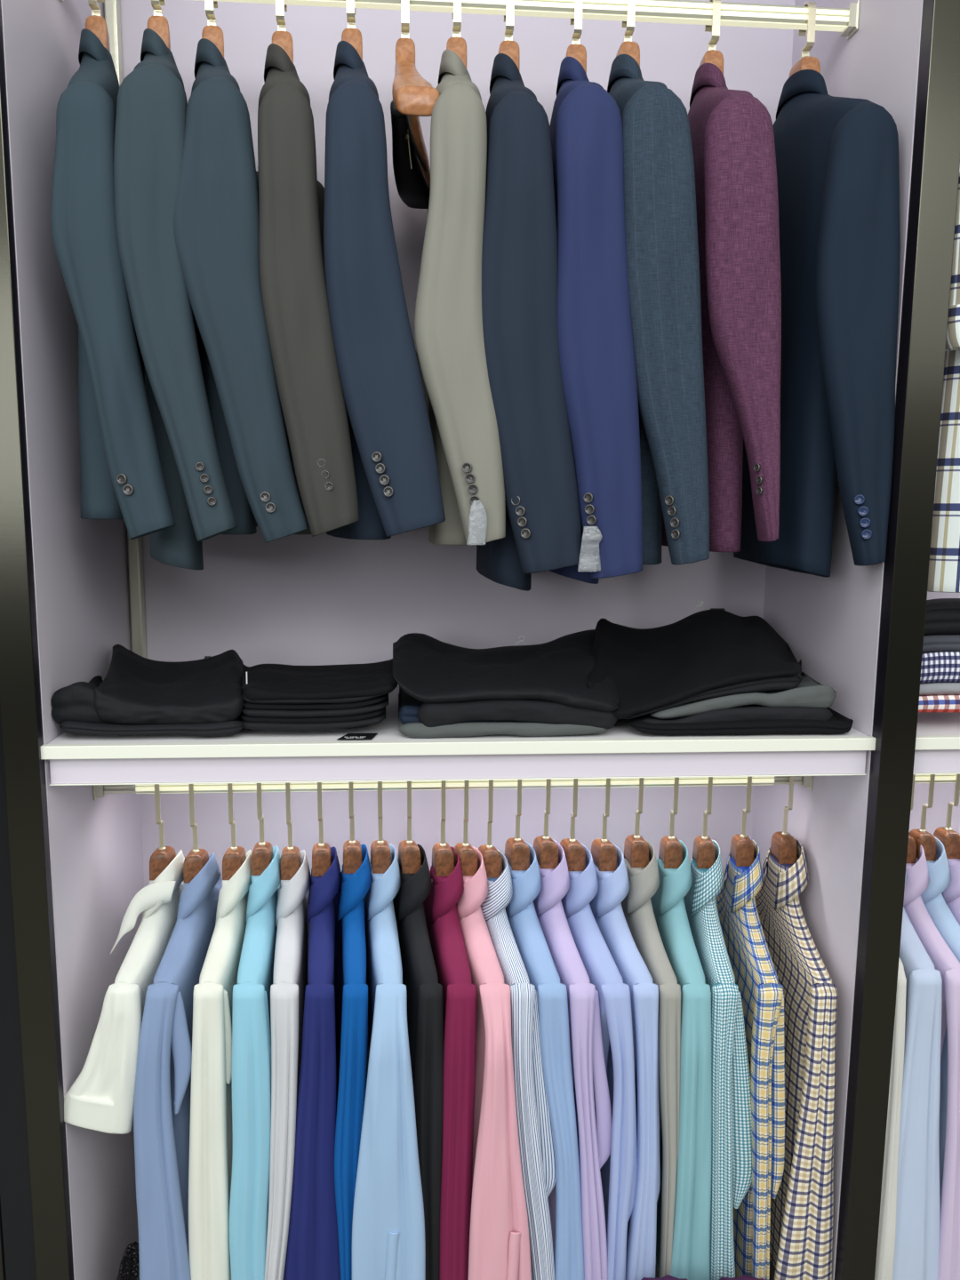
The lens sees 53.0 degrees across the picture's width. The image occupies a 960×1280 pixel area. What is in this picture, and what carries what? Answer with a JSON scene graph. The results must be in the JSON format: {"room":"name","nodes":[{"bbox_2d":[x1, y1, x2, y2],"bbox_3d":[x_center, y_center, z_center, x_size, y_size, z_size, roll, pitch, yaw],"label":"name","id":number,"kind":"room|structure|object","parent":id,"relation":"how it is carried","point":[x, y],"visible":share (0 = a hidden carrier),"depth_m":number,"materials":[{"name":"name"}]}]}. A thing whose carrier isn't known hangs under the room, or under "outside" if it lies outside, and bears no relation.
{"room":"clothing store","nodes":[
{"label":"clothing store","id":0,"kind":"room"},
{"bbox_2d":[0,0,143,1279],"bbox_3d":[-0.671,-0.092,1.635,0.018,2.670,0.485,0,8,-4],"label":"wall","id":1,"kind":"structure","parent":0,"point":[82,588],"depth_m":1.53,"materials":[{"name":"paint"}]},
{"bbox_2d":[0,712,36,1279],"bbox_3d":[-0.722,-0.056,1.385,0.052,2.670,0.012,0,8,-4],"label":"trim","id":2,"kind":"structure","parent":1,"relation":"attached to","point":[15,1188],"depth_m":1.49,"materials":[{"name":"black"}]},
{"bbox_2d":[0,0,74,1279],"bbox_3d":[-0.670,-0.056,1.384,0.051,2.670,0.022,0,8,-4],"label":"trim","id":3,"kind":"structure","parent":1,"relation":"attached to","point":[20,706],"depth_m":1.41,"materials":[{"name":"black wood"}]},
{"bbox_2d":[104,0,146,658],"bbox_3d":[-0.659,-0.678,1.778,0.022,1.548,0.029,0,8,-4],"label":"trim","id":4,"kind":"structure","parent":1,"relation":"attached to","point":[112,15],"depth_m":1.84,"materials":[{"name":"beige metal"}]},
{"bbox_2d":[92,776,813,799],"bbox_3d":[-0.031,0.249,1.712,1.269,0.044,0.038,0,8,-4],"label":"rail","id":5,"kind":"object","parent":1,"relation":"attached to","point":[805,781],"visible":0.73,"depth_m":1.70,"materials":[{"name":"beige metal"}]},
{"bbox_2d":[149,784,175,880],"bbox_3d":[-0.558,0.408,1.694,0.036,0.361,0.338,1,8,0],"label":"clothes hanger","id":6,"kind":"object","parent":5,"relation":"hanging from","point":[163,856],"visible":0.3,"depth_m":1.67,"materials":[{"name":"brown wood"}]},
{"bbox_2d":[64,849,184,1134],"bbox_3d":[-0.590,0.763,1.744,0.136,0.778,0.470,1,8,2],"label":"dress shirt","id":7,"kind":"object","parent":6,"relation":"hanging from","point":[101,1098],"visible":0.45,"depth_m":1.51,"materials":[{"name":"white fabric"}]},
{"bbox_2d":[183,784,208,882],"bbox_3d":[-0.501,0.408,1.699,0.036,0.363,0.337,0,8,-1],"label":"clothes hanger","id":8,"kind":"object","parent":5,"relation":"hanging from","point":[196,859],"visible":0.2,"depth_m":1.67,"materials":[{"name":"brown wood"}]},
{"bbox_2d":[133,852,222,1279],"bbox_3d":[-0.509,0.769,1.750,0.092,0.778,0.484,0,8,-1],"label":"dress shirt","id":9,"kind":"object","parent":8,"relation":"hanging from","point":[163,1081],"visible":0.68,"depth_m":1.53,"materials":[{"name":"blue fabric"}]},
{"bbox_2d":[222,783,246,879],"bbox_3d":[-0.435,0.409,1.704,0.038,0.365,0.337,1,8,0],"label":"clothes hanger","id":10,"kind":"object","parent":5,"relation":"hanging from","point":[235,856],"visible":0.16,"depth_m":1.68,"materials":[{"name":"brown wood"}]},
{"bbox_2d":[188,849,252,1279],"bbox_3d":[-0.443,0.766,1.754,0.080,0.776,0.460,0,8,-1],"label":"dress shirt","id":11,"kind":"object","parent":10,"relation":"hanging from","point":[211,1131],"visible":0.59,"depth_m":1.54,"materials":[{"name":"white fabric"}]},
{"bbox_2d":[251,783,273,875],"bbox_3d":[-0.386,0.410,1.708,0.038,0.367,0.336,-1,8,-8],"label":"clothes hanger","id":12,"kind":"object","parent":5,"relation":"hanging from","point":[262,855],"visible":0.21,"depth_m":1.68,"materials":[{"name":"brown wood"}]},
{"bbox_2d":[229,845,280,1279],"bbox_3d":[-0.381,0.758,1.759,0.075,0.778,0.475,0,8,-3],"label":"dress shirt","id":13,"kind":"object","parent":12,"relation":"hanging from","point":[251,1015],"visible":0.57,"depth_m":1.54,"materials":[{"name":"blue fabric"}]},
{"bbox_2d":[280,782,301,879],"bbox_3d":[-0.337,0.411,1.712,0.036,0.368,0.337,-1,8,-8],"label":"clothes hanger","id":14,"kind":"object","parent":5,"relation":"hanging from","point":[291,863],"visible":0.27,"depth_m":1.69,"materials":[{"name":"brown wood"}]},
{"bbox_2d":[264,849,311,1279],"bbox_3d":[-0.337,0.767,1.763,0.069,0.778,0.473,0,8,-4],"label":"dress shirt","id":15,"kind":"object","parent":14,"relation":"hanging from","point":[288,988],"visible":0.62,"depth_m":1.55,"materials":[{"name":"grey fabric"}]},
{"bbox_2d":[312,782,331,876],"bbox_3d":[-0.282,0.412,1.716,0.036,0.370,0.338,-1,8,-9],"label":"clothes hanger","id":16,"kind":"object","parent":5,"relation":"hanging from","point":[321,851],"visible":0.2,"depth_m":1.69,"materials":[{"name":"brown wood"}]},
{"bbox_2d":[283,846,342,1279],"bbox_3d":[-0.280,0.761,1.767,0.105,0.778,0.452,0,8,-1],"label":"dress shirt","id":17,"kind":"object","parent":16,"relation":"hanging from","point":[312,1251],"visible":0.86,"depth_m":1.57,"materials":[{"name":"blue fabric"}]},
{"bbox_2d":[343,782,362,873],"bbox_3d":[-0.228,0.413,1.720,0.036,0.372,0.338,-1,8,-9],"label":"clothes hanger","id":18,"kind":"object","parent":5,"relation":"hanging from","point":[352,848],"visible":0.19,"depth_m":1.69,"materials":[{"name":"brown wood"}]},
{"bbox_2d":[334,844,372,1279],"bbox_3d":[-0.229,0.758,1.771,0.065,0.776,0.461,0,8,-4],"label":"dress shirt","id":19,"kind":"object","parent":18,"relation":"hanging from","point":[353,889],"visible":0.77,"depth_m":1.56,"materials":[{"name":"blue fabric"}]},
{"bbox_2d":[370,781,391,873],"bbox_3d":[-0.178,0.413,1.724,0.036,0.374,0.339,-1,8,-11],"label":"clothes hanger","id":20,"kind":"object","parent":5,"relation":"hanging from","point":[380,854],"visible":0.25,"depth_m":1.70,"materials":[{"name":"brown wood"}]},
{"bbox_2d":[352,843,425,1279],"bbox_3d":[-0.181,0.758,1.774,0.120,0.778,0.523,-1,8,-8],"label":"dress shirt","id":21,"kind":"object","parent":20,"relation":"hanging from","point":[388,1243],"visible":0.98,"depth_m":1.54,"materials":[{"name":"blue fabric"}]},
{"bbox_2d":[398,781,421,873],"bbox_3d":[-0.127,0.414,1.728,0.035,0.376,0.343,-2,9,-14],"label":"clothes hanger","id":22,"kind":"object","parent":5,"relation":"hanging from","point":[409,853],"visible":0.3,"depth_m":1.70,"materials":[{"name":"brown wood"}]},
{"bbox_2d":[392,844,444,1279],"bbox_3d":[-0.117,0.760,1.778,0.084,0.776,0.450,-1,8,-10],"label":"dress shirt","id":23,"kind":"object","parent":22,"relation":"hanging from","point":[424,993],"visible":0.69,"depth_m":1.58,"materials":[{"name":"black fabric"}]},
{"bbox_2d":[432,780,454,876],"bbox_3d":[-0.067,0.415,1.733,0.036,0.377,0.340,-1,8,-11],"label":"clothes hanger","id":24,"kind":"object","parent":5,"relation":"hanging from","point":[443,859],"visible":0.19,"depth_m":1.71,"materials":[{"name":"brown wood"}]},
{"bbox_2d":[423,846,476,1279],"bbox_3d":[-0.068,0.765,1.784,0.070,0.778,0.462,0,8,-7],"label":"dress shirt","id":25,"kind":"object","parent":24,"relation":"hanging from","point":[446,939],"visible":0.73,"depth_m":1.58,"materials":[{"name":"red fabric"}]},
{"bbox_2d":[453,780,477,876],"bbox_3d":[-0.027,0.416,1.736,0.035,0.379,0.344,-2,9,-15],"label":"clothes hanger","id":26,"kind":"object","parent":5,"relation":"hanging from","point":[468,856],"visible":0.27,"depth_m":1.71,"materials":[{"name":"brown wood"}]},
{"bbox_2d":[454,847,531,1279],"bbox_3d":[-0.008,0.765,1.788,0.116,0.778,0.532,-1,8,-9],"label":"dress shirt","id":27,"kind":"object","parent":26,"relation":"hanging from","point":[499,1232],"visible":0.63,"depth_m":1.55,"materials":[{"name":"pink fabric"}]},
{"bbox_2d":[477,780,502,878],"bbox_3d":[0.016,0.416,1.740,0.035,0.380,0.344,-2,9,-16],"label":"clothes hanger","id":28,"kind":"object","parent":5,"relation":"hanging from","point":[492,858],"visible":0.19,"depth_m":1.72,"materials":[{"name":"brown wood"}]},
{"bbox_2d":[477,848,555,1279],"bbox_3d":[0.041,0.770,1.790,0.115,0.776,0.476,-1,8,-11],"label":"dress shirt","id":29,"kind":"object","parent":28,"relation":"hanging from","point":[535,1134],"visible":0.49,"depth_m":1.58,"materials":[{"name":"fabric"}]},
{"bbox_2d":[504,779,529,870],"bbox_3d":[0.067,0.417,1.744,0.035,0.382,0.343,-2,9,-15],"label":"clothes hanger","id":30,"kind":"object","parent":5,"relation":"hanging from","point":[516,851],"visible":0.25,"depth_m":1.72,"materials":[{"name":"brown wood"}]},
{"bbox_2d":[504,841,584,1279],"bbox_3d":[0.092,0.757,1.794,0.116,0.778,0.458,-1,8,-10],"label":"dress shirt","id":31,"kind":"object","parent":30,"relation":"hanging from","point":[526,929],"visible":0.45,"depth_m":1.59,"materials":[{"name":"blue fabric"}]},
{"bbox_2d":[533,779,558,868],"bbox_3d":[0.119,0.418,1.748,0.035,0.384,0.342,-2,9,-14],"label":"clothes hanger","id":32,"kind":"object","parent":5,"relation":"hanging from","point":[545,847],"visible":0.24,"depth_m":1.72,"materials":[{"name":"brown wood"}]},
{"bbox_2d":[529,840,612,1279],"bbox_3d":[0.138,0.755,1.796,0.105,0.778,0.465,-1,8,-10],"label":"dress shirt","id":33,"kind":"object","parent":32,"relation":"hanging from","point":[586,1040],"visible":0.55,"depth_m":1.60,"materials":[{"name":"purple fabric"}]},
{"bbox_2d":[558,778,585,871],"bbox_3d":[0.167,0.418,1.752,0.035,0.385,0.344,-2,9,-16],"label":"clothes hanger","id":34,"kind":"object","parent":5,"relation":"hanging from","point":[574,852],"visible":0.25,"depth_m":1.73,"materials":[{"name":"brown wood"}]},
{"bbox_2d":[558,843,637,1279],"bbox_3d":[0.181,0.761,1.800,0.102,0.778,0.475,-1,8,-10],"label":"dress shirt","id":35,"kind":"object","parent":34,"relation":"hanging from","point":[601,968],"visible":0.47,"depth_m":1.60,"materials":[{"name":"blue fabric"}]},
{"bbox_2d":[590,778,616,871],"bbox_3d":[0.225,0.419,1.756,0.035,0.387,0.342,-1,8,-14],"label":"clothes hanger","id":36,"kind":"object","parent":5,"relation":"hanging from","point":[604,852],"visible":0.29,"depth_m":1.73,"materials":[{"name":"brown wood"}]},
{"bbox_2d":[589,842,660,1279],"bbox_3d":[0.235,0.762,1.805,0.086,0.778,0.457,-1,8,-9],"label":"dress shirt","id":37,"kind":"object","parent":36,"relation":"hanging from","point":[613,886],"visible":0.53,"depth_m":1.61,"materials":[{"name":"blue fabric"}]},
{"bbox_2d":[624,777,648,867],"bbox_3d":[0.285,0.420,1.761,0.036,0.388,0.337,-1,8,-8],"label":"clothes hanger","id":38,"kind":"object","parent":5,"relation":"hanging from","point":[636,848],"visible":0.25,"depth_m":1.73,"materials":[{"name":"brown wood"}]},
{"bbox_2d":[620,839,680,1277],"bbox_3d":[0.287,0.756,1.810,0.063,0.776,0.451,-1,8,-8],"label":"dress shirt","id":39,"kind":"object","parent":38,"relation":"hanging from","point":[637,909],"visible":0.38,"depth_m":1.61,"materials":[{"name":"grey fabric"}]},
{"bbox_2d":[658,777,682,868],"bbox_3d":[0.349,0.420,1.766,0.038,0.390,0.337,1,8,0],"label":"clothes hanger","id":40,"kind":"object","parent":5,"relation":"hanging from","point":[670,853],"visible":0.29,"depth_m":1.74,"materials":[{"name":"brown wood"}]},
{"bbox_2d":[650,840,711,1279],"bbox_3d":[0.351,0.759,1.815,0.074,0.778,0.475,0,8,-2],"label":"dress shirt","id":41,"kind":"object","parent":40,"relation":"hanging from","point":[692,1218],"visible":0.51,"depth_m":1.61,"materials":[{"name":"teal fabric"}]},
{"bbox_2d":[692,776,715,868],"bbox_3d":[0.411,0.421,1.771,0.036,0.391,0.339,1,8,2],"label":"clothes hanger","id":42,"kind":"object","parent":5,"relation":"hanging from","point":[703,851],"visible":0.29,"depth_m":1.74,"materials":[{"name":"brown wood"}]},
{"bbox_2d":[683,840,751,1279],"bbox_3d":[0.419,0.760,1.820,0.096,0.778,0.472,0,8,-2],"label":"dress shirt","id":43,"kind":"object","parent":42,"relation":"hanging from","point":[732,1127],"visible":0.46,"depth_m":1.62,"materials":[{"name":"teal fabric"}]},
{"bbox_2d":[729,776,753,866],"bbox_3d":[0.483,0.422,1.777,0.036,0.393,0.338,1,8,1],"label":"clothes hanger","id":44,"kind":"object","parent":5,"relation":"hanging from","point":[741,845],"visible":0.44,"depth_m":1.75,"materials":[{"name":"brown wood"}]},
{"bbox_2d":[715,838,784,1279],"bbox_3d":[0.479,0.758,1.825,0.072,0.776,0.465,0,8,-2],"label":"dress shirt","id":45,"kind":"object","parent":44,"relation":"hanging from","point":[756,977],"visible":0.51,"depth_m":1.64,"materials":[{"name":"multicoloured fabric"}]},
{"bbox_2d":[769,776,796,863],"bbox_3d":[0.561,0.423,1.783,0.038,0.396,0.336,0,8,-1],"label":"clothes hanger","id":46,"kind":"object","parent":5,"relation":"hanging from","point":[783,845],"visible":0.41,"depth_m":1.75,"materials":[{"name":"brown wood"}]},
{"bbox_2d":[754,836,837,1279],"bbox_3d":[0.557,0.754,1.831,0.106,0.778,0.479,0,8,-1],"label":"dress shirt","id":47,"kind":"object","parent":46,"relation":"hanging from","point":[802,1210],"visible":0.51,"depth_m":1.64,"materials":[{"name":"fabric"}]},
{"bbox_2d":[60,0,860,39],"bbox_3d":[-0.019,-1.015,1.528,1.269,0.044,0.038,0,8,-4],"label":"rail","id":48,"kind":"object","parent":1,"relation":"attached to","point":[845,20],"visible":1,"depth_m":1.54,"materials":[{"name":"beige metal"}]},
{"bbox_2d":[85,0,110,52],"bbox_3d":[-0.595,-0.886,1.503,0.038,0.303,0.366,-2,9,-16],"label":"clothes hanger","id":49,"kind":"object","parent":48,"relation":"hanging from","point":[97,24],"visible":0.16,"depth_m":1.47,"materials":[{"name":"brown wood"}]},
{"bbox_2d":[50,28,175,539],"bbox_3d":[-0.558,-0.557,1.554,0.202,0.765,0.510,0,8,-4],"label":"suit jacket","id":50,"kind":"object","parent":49,"relation":"hanging from","point":[122,476],"visible":0.62,"depth_m":1.33,"materials":[{"name":"blue fabric"}]},
{"bbox_2d":[147,0,170,49],"bbox_3d":[-0.502,-0.897,1.508,0.038,0.280,0.364,-2,9,-15],"label":"clothes hanger","id":51,"kind":"object","parent":48,"relation":"hanging from","point":[158,23],"visible":0.17,"depth_m":1.48,"materials":[{"name":"brown wood"}]},
{"bbox_2d":[113,28,257,570],"bbox_3d":[-0.468,-0.533,1.562,0.199,0.823,0.500,0,8,-4],"label":"suit jacket","id":52,"kind":"object","parent":51,"relation":"hanging from","point":[152,102],"visible":0.69,"depth_m":1.33,"materials":[{"name":"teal fabric"}]},
{"bbox_2d":[390,0,439,208],"bbox_3d":[-0.103,-0.890,1.540,0.079,0.295,0.396,0,8,-4],"label":"clothes hanger","id":53,"kind":"object","parent":48,"relation":"hanging from","point":[413,97],"visible":0.94,"depth_m":1.51,"materials":[{"name":"brown wood"}]},
{"bbox_2d":[476,53,582,591],"bbox_3d":[0.053,-0.513,1.607,0.179,0.843,0.507,0,8,-4],"label":"suit jacket","id":54,"kind":"object","parent":48,"relation":"hanging from","point":[520,255],"visible":0.8,"depth_m":1.38,"materials":[{"name":"blue fabric"}]},
{"bbox_2d":[549,56,642,583],"bbox_3d":[0.158,-0.518,1.614,0.154,0.831,0.508,0,8,-4],"label":"suit jacket","id":55,"kind":"object","parent":48,"relation":"hanging from","point":[596,343],"visible":0.7,"depth_m":1.38,"materials":[{"name":"blue fabric"}]},
{"bbox_2d":[616,0,639,66],"bbox_3d":[0.238,-0.896,1.566,0.041,0.286,0.356,0,8,-3],"label":"clothes hanger","id":56,"kind":"object","parent":48,"relation":"hanging from","point":[628,47],"visible":0.15,"depth_m":1.54,"materials":[{"name":"brown wood"}]},
{"bbox_2d":[607,54,709,564],"bbox_3d":[0.257,-0.540,1.619,0.156,0.804,0.499,0,8,-4],"label":"suit jacket","id":57,"kind":"object","parent":56,"relation":"hanging from","point":[663,261],"visible":0.55,"depth_m":1.39,"materials":[{"name":"blue fabric"}]},
{"bbox_2d":[699,0,723,74],"bbox_3d":[0.377,-0.892,1.577,0.039,0.293,0.358,1,8,0],"label":"clothes hanger","id":58,"kind":"object","parent":48,"relation":"hanging from","point":[712,56],"visible":0.19,"depth_m":1.55,"materials":[{"name":"brown wood"}]},
{"bbox_2d":[661,63,781,551],"bbox_3d":[0.369,-0.546,1.627,0.138,0.776,0.508,0,8,-4],"label":"suit jacket","id":59,"kind":"object","parent":58,"relation":"hanging from","point":[732,131],"visible":0.66,"depth_m":1.40,"materials":[{"name":"fabric"}]},
{"bbox_2d":[733,69,900,577],"bbox_3d":[0.545,-0.524,1.643,0.130,0.817,0.503,0,8,-4],"label":"suit jacket","id":60,"kind":"object","parent":48,"relation":"hanging from","point":[837,161],"visible":0.67,"depth_m":1.45,"materials":[{"name":"blue fabric"}]},
{"bbox_2d":[173,38,309,543],"bbox_3d":[-0.378,-0.552,1.567,0.226,0.763,0.501,0,8,-4],"label":"suit jacket","id":61,"kind":"object","parent":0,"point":[216,214],"visible":0.77,"depth_m":1.34,"materials":[{"name":"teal fabric"}]},
{"bbox_2d":[120,0,959,1073],"bbox_3d":[0.435,-0.130,1.971,2.300,2.670,0.020,0,8,-4],"label":"wall","id":62,"kind":"structure","parent":0,"point":[322,599],"depth_m":1.91,"materials":[{"name":"paint"}]},
{"bbox_2d":[257,43,359,536],"bbox_3d":[-0.283,-0.555,1.575,0.181,0.752,0.504,0,8,-4],"label":"suit jacket","id":63,"kind":"object","parent":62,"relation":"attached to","point":[292,196],"visible":0.82,"depth_m":1.35,"materials":[{"name":"grey fabric"}]},
{"bbox_2d":[323,40,445,539],"bbox_3d":[-0.165,-0.557,1.584,0.198,0.766,0.505,0,8,-4],"label":"suit jacket","id":64,"kind":"object","parent":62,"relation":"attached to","point":[398,487],"visible":0.94,"depth_m":1.36,"materials":[{"name":"blue fabric"}]},
{"bbox_2d":[40,683,875,785],"bbox_3d":[-0.031,0.151,1.713,1.278,0.064,0.498,0,8,-4],"label":"shelf","id":65,"kind":"object","parent":62,"relation":"attached to","point":[247,756],"visible":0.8,"depth_m":1.48,"materials":[{"name":"white wood"}]},
{"bbox_2d":[59,714,243,736],"bbox_3d":[-0.512,0.115,1.595,0.280,0.026,0.299,0,8,-4],"label":"trousers","id":66,"kind":"object","parent":65,"relation":"on","point":[70,727],"visible":0.33,"depth_m":1.46,"materials":[{"name":"black fabric"}]},
{"bbox_2d":[50,675,150,724],"bbox_3d":[-0.581,0.083,1.569,0.160,0.065,0.241,0,8,-4],"label":"trousers","id":67,"kind":"object","parent":66,"relation":"on","point":[74,702],"visible":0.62,"depth_m":1.45,"materials":[{"name":"black fabric"}]},
{"bbox_2d":[93,644,244,724],"bbox_3d":[-0.512,0.068,1.608,0.229,0.080,0.353,-2,9,-14],"label":"trousers","id":68,"kind":"object","parent":66,"relation":"on","point":[135,689],"visible":0.99,"depth_m":1.51,"materials":[{"name":"black fabric"}]},
{"bbox_2d":[240,706,385,731],"bbox_3d":[-0.292,0.111,1.617,0.272,0.021,0.291,0,8,-4],"label":"trousers","id":69,"kind":"object","parent":65,"relation":"on","point":[264,726],"visible":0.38,"depth_m":1.48,"materials":[{"name":"black fabric"}]},
{"bbox_2d":[240,707,384,723],"bbox_3d":[-0.292,0.101,1.617,0.269,0.020,0.289,0,8,-4],"label":"trousers","id":70,"kind":"object","parent":69,"relation":"on","point":[357,717],"visible":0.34,"depth_m":1.48,"materials":[{"name":"black fabric"}]},
{"bbox_2d":[241,693,388,717],"bbox_3d":[-0.288,0.090,1.614,0.274,0.020,0.290,0,8,-4],"label":"trousers","id":71,"kind":"object","parent":70,"relation":"on","point":[379,706],"visible":0.34,"depth_m":1.48,"materials":[{"name":"black fabric"}]},
{"bbox_2d":[243,693,387,710],"bbox_3d":[-0.289,0.079,1.614,0.271,0.020,0.288,0,8,-4],"label":"trousers","id":72,"kind":"object","parent":71,"relation":"on","point":[364,703],"visible":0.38,"depth_m":1.48,"materials":[{"name":"black fabric"}]},
{"bbox_2d":[241,685,383,703],"bbox_3d":[-0.285,0.068,1.611,0.276,0.020,0.288,0,8,-4],"label":"trousers","id":73,"kind":"object","parent":72,"relation":"on","point":[358,699],"visible":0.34,"depth_m":1.48,"materials":[{"name":"black fabric"}]},
{"bbox_2d":[241,658,397,700],"bbox_3d":[-0.281,0.060,1.618,0.285,0.027,0.309,0,8,-4],"label":"trousers","id":74,"kind":"object","parent":73,"relation":"on","point":[265,682],"visible":0.95,"depth_m":1.56,"materials":[{"name":"black fabric"}]},
{"bbox_2d":[398,693,607,737],"bbox_3d":[0.062,0.118,1.635,0.404,0.025,0.299,0,8,-4],"label":"trousers","id":75,"kind":"object","parent":65,"relation":"on","point":[462,729],"visible":0.33,"depth_m":1.49,"materials":[{"name":"grey fabric"}]},
{"bbox_2d":[417,698,617,729],"bbox_3d":[0.083,0.095,1.632,0.379,0.050,0.302,0,8,-4],"label":"trousers","id":76,"kind":"object","parent":75,"relation":"on","point":[431,715],"visible":0.41,"depth_m":1.48,"materials":[{"name":"black fabric"}]},
{"bbox_2d":[392,629,619,711],"bbox_3d":[0.065,0.047,1.640,0.428,0.086,0.350,0,8,-4],"label":"trousers","id":77,"kind":"object","parent":76,"relation":"on","point":[428,668],"visible":0.94,"depth_m":1.57,"materials":[{"name":"black fabric"}]},
{"bbox_2d":[629,707,853,735],"bbox_3d":[0.415,0.119,1.651,0.378,0.024,0.282,0,8,-4],"label":"trousers","id":78,"kind":"object","parent":65,"relation":"on","point":[838,724],"visible":0.48,"depth_m":1.51,"materials":[{"name":"black fabric"}]},
{"bbox_2d":[640,704,832,723],"bbox_3d":[0.423,0.107,1.656,0.361,0.039,0.271,0,8,-4],"label":"trousers","id":79,"kind":"object","parent":78,"relation":"on","point":[747,712],"visible":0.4,"depth_m":1.52,"materials":[{"name":"black fabric"}]},
{"bbox_2d":[650,672,836,719],"bbox_3d":[0.434,0.081,1.644,0.341,0.053,0.249,0,8,-4],"label":"trousers","id":80,"kind":"object","parent":79,"relation":"on","point":[809,692],"visible":0.54,"depth_m":1.52,"materials":[{"name":"grey fabric"}]},
{"bbox_2d":[624,660,802,719],"bbox_3d":[0.409,0.074,1.650,0.390,0.074,0.251,0,8,-4],"label":"trousers","id":81,"kind":"object","parent":80,"relation":"on","point":[782,683],"visible":0.31,"depth_m":1.53,"materials":[{"name":"black fabric"}]},
{"bbox_2d":[587,609,801,719],"bbox_3d":[0.380,0.034,1.672,0.444,0.139,0.332,0,8,-4],"label":"trousers","id":82,"kind":"object","parent":81,"relation":"on","point":[703,651],"visible":0.97,"depth_m":1.62,"materials":[{"name":"black fabric"}]},
{"bbox_2d":[414,49,505,545],"bbox_3d":[-0.046,-0.551,1.592,0.143,0.769,0.503,0,8,-4],"label":"suit jacket","id":83,"kind":"object","parent":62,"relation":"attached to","point":[449,332],"visible":0.91,"depth_m":1.36,"materials":[{"name":"grey fabric"}]},
{"bbox_2d":[912,712,959,774],"bbox_3d":[1.107,0.149,1.801,0.902,0.064,0.498,0,8,-4],"label":"shelf","id":84,"kind":"object","parent":62,"relation":"attached to","point":[937,751],"visible":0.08,"depth_m":1.54,"materials":[{"name":"white wood"}]},
{"bbox_2d":[752,0,923,1279],"bbox_3d":[0.632,-0.094,1.736,0.057,2.670,0.485,0,8,-4],"label":"wall","id":85,"kind":"structure","parent":0,"point":[831,625],"depth_m":1.63,"materials":[{"name":"paint"}]},
{"bbox_2d":[834,0,959,1279],"bbox_3d":[0.652,-0.057,1.481,0.056,2.670,0.032,0,8,-4],"label":"trim","id":86,"kind":"structure","parent":85,"relation":"attached to","point":[936,146],"depth_m":1.47,"materials":[{"name":"black wood"}]},
{"bbox_2d":[914,774,956,783],"bbox_3d":[1.108,0.247,1.800,0.899,0.044,0.038,0,8,-4],"label":"rail","id":87,"kind":"object","parent":85,"relation":"attached to","point":[919,778],"visible":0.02,"depth_m":1.77,"materials":[{"name":"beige metal"}]},
{"bbox_2d":[908,774,935,860],"bbox_3d":[0.825,0.414,1.802,0.037,0.379,0.336,0,8,-4],"label":"clothes hanger","id":88,"kind":"object","parent":87,"relation":"hanging from","point":[922,837],"visible":0.26,"depth_m":1.77,"materials":[{"name":"brown wood"}]},
{"bbox_2d":[903,845,959,1279],"bbox_3d":[0.798,0.758,1.850,0.084,0.776,0.469,0,8,-4],"label":"dress shirt","id":89,"kind":"object","parent":88,"relation":"hanging from","point":[940,955],"visible":0.25,"depth_m":1.65,"materials":[{"name":"purple fabric"}]},
{"bbox_2d":[915,836,959,1200],"bbox_3d":[0.833,0.753,1.852,0.096,0.778,0.463,-1,8,-9],"label":"dress shirt","id":90,"kind":"object","parent":88,"relation":"hanging from","point":[934,902],"visible":0.05,"depth_m":1.72,"materials":[{"name":"blue fabric"}]},
{"bbox_3d":[0.713,0.412,1.793,0.079,0.375,0.336,0,8,-4],"label":"clothes hanger","id":91,"kind":"object","parent":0,"visible":0},
{"bbox_2d":[874,958,906,1279],"bbox_3d":[0.707,0.756,1.842,0.078,0.778,0.477,0,8,-2],"label":"dress shirt","id":92,"kind":"object","parent":91,"relation":"hanging from","point":[884,1263],"visible":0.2,"depth_m":1.62,"materials":[{"name":"white fabric"}]},
{"bbox_3d":[0.868,-0.794,1.629,0.058,0.254,0.396,0,8,-4],"label":"clothes hanger","id":93,"kind":"object","parent":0,"visible":0},
{"bbox_2d":[927,172,959,592],"bbox_3d":[0.843,-0.431,1.542,0.176,0.700,0.356,5,10,30],"label":"plaid shirt","id":94,"kind":"object","parent":93,"relation":"hanging from","point":[944,566],"visible":0.68,"depth_m":1.50,"materials":[{"name":"white fabric"}]},
{"bbox_3d":[0.750,0.413,1.796,0.056,0.376,0.336,0,8,-4],"label":"clothes hanger","id":95,"kind":"object","parent":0,"visible":0},
{"bbox_2d":[892,870,942,1279],"bbox_3d":[0.750,0.757,1.846,0.126,0.778,0.454,0,8,0],"label":"dress shirt","id":96,"kind":"object","parent":95,"relation":"hanging from","point":[916,1252],"visible":0.25,"depth_m":1.64,"materials":[{"name":"blue fabric"}]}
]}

